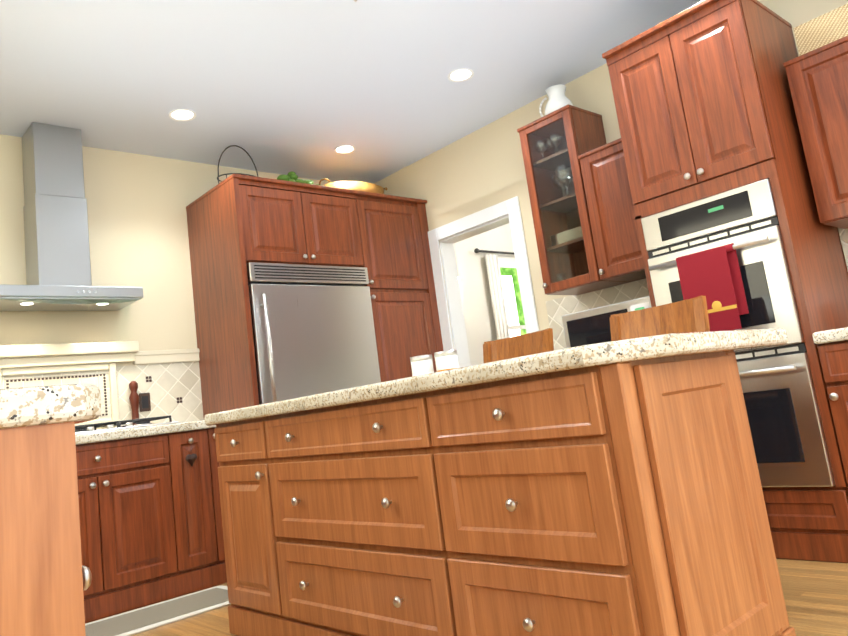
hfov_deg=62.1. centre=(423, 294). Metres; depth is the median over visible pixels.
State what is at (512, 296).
backdrop
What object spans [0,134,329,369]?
wall
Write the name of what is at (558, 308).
backsplash
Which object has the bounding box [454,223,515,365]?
wall
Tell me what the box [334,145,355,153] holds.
recessed light
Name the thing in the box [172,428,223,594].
base cabinet
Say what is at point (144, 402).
electrical outlet
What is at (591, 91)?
wall
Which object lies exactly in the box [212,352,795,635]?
kitchen island
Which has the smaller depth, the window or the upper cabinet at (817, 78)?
the upper cabinet at (817, 78)
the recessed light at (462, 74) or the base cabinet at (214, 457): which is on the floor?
the base cabinet at (214, 457)
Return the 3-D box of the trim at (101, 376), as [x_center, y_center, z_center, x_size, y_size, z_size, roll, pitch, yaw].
[-2.124,0.601,4.101,0.660,0.380,0.024,1,-12,-43]
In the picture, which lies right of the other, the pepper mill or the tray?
the tray
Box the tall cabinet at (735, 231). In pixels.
[602,0,847,562]
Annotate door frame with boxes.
[428,196,538,367]
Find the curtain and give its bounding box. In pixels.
[485,254,509,339]
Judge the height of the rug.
0.012 m
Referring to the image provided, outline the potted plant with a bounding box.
[277,171,318,184]
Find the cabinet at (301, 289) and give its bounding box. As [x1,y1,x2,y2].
[186,174,443,419]
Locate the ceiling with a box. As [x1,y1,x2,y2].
[0,0,702,183]
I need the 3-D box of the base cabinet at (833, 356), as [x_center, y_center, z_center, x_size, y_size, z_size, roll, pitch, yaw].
[2.263,0.503,2.554,0.654,0.860,1.210,1,-12,-43]
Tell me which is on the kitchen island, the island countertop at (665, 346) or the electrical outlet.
the island countertop at (665, 346)
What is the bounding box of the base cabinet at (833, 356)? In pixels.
[817,340,847,485]
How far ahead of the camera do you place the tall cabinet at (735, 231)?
3.10 m
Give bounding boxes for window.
[498,258,525,329]
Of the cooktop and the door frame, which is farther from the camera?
the door frame
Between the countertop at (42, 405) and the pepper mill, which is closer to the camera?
the countertop at (42, 405)
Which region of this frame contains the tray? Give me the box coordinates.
[319,178,387,193]
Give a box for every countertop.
[0,384,127,439]
[75,420,215,444]
[204,328,787,425]
[812,327,847,343]
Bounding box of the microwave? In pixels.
[562,296,650,347]
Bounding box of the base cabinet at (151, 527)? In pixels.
[76,433,183,622]
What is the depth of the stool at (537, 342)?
3.61 m
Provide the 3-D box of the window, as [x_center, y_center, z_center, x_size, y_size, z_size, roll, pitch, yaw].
[1.174,0.332,7.433,1.200,1.420,0.130,1,-12,-43]
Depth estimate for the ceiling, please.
3.92 m
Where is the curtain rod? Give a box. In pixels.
[474,248,513,254]
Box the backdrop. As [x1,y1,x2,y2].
[500,267,526,336]
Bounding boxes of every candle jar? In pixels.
[410,355,427,375]
[426,350,458,373]
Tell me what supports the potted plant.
on the cabinet at (301, 289)
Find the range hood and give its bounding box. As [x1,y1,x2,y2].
[0,122,143,310]
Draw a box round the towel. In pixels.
[675,243,748,337]
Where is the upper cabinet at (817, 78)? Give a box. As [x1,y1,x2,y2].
[783,36,847,228]
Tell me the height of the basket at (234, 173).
0.334 m
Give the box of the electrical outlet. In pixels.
[139,393,150,411]
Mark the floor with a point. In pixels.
(815, 593)
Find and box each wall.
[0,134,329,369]
[374,0,847,346]
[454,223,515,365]
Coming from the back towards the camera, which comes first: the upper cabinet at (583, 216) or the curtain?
the curtain
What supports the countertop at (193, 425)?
on the base cabinet at (214, 457)
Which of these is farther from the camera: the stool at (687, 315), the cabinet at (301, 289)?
the cabinet at (301, 289)
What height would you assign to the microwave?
0.315 m
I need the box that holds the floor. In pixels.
[85,559,847,635]
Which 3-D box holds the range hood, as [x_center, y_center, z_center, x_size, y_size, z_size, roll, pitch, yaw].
[-2.095,-0.452,4.085,0.910,1.135,0.527,1,-12,-43]
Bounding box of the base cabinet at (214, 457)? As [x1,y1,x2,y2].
[212,428,226,582]
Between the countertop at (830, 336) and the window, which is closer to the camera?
the countertop at (830, 336)
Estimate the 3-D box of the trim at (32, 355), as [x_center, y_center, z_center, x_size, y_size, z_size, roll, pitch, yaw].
[-2.157,0.359,4.106,1.794,0.145,0.070,1,-12,-43]
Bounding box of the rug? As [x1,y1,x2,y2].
[85,586,230,635]
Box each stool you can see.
[483,328,553,362]
[609,295,709,340]
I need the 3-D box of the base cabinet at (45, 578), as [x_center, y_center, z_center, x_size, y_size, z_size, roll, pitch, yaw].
[-0.788,0.634,0.836,0.607,0.860,0.465,1,-12,-43]
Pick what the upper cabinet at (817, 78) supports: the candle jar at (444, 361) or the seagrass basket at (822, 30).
the seagrass basket at (822, 30)
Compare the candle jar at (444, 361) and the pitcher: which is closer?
the candle jar at (444, 361)
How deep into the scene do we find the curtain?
6.94 m
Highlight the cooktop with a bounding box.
[75,415,178,434]
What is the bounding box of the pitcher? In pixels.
[539,85,572,116]
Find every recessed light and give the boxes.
[169,109,195,120]
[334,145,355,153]
[448,68,473,81]
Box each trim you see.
[0,341,199,368]
[0,363,118,425]
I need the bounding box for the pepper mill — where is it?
[129,381,138,424]
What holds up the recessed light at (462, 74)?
in the ceiling
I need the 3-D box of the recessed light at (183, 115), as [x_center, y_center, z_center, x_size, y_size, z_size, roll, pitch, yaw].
[-1.460,-1.086,4.260,0.160,0.008,0.160,1,-12,-43]
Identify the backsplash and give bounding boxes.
[17,362,203,429]
[546,228,847,349]
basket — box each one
[217,145,257,183]
[793,3,847,55]
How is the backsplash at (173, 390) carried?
attached to the wall at (137, 204)
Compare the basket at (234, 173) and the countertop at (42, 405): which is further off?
the basket at (234, 173)
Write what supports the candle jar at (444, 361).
on the island countertop at (665, 346)
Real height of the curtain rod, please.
0.050 m
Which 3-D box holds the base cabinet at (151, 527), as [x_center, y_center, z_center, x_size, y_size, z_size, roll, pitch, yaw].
[-1.838,1.242,3.780,0.760,0.860,0.620,1,-12,-43]
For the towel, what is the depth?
3.07 m
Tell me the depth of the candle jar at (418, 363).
2.53 m
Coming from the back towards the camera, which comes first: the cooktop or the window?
the window
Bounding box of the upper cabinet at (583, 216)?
[517,104,645,294]
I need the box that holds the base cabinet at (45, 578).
[0,422,91,635]

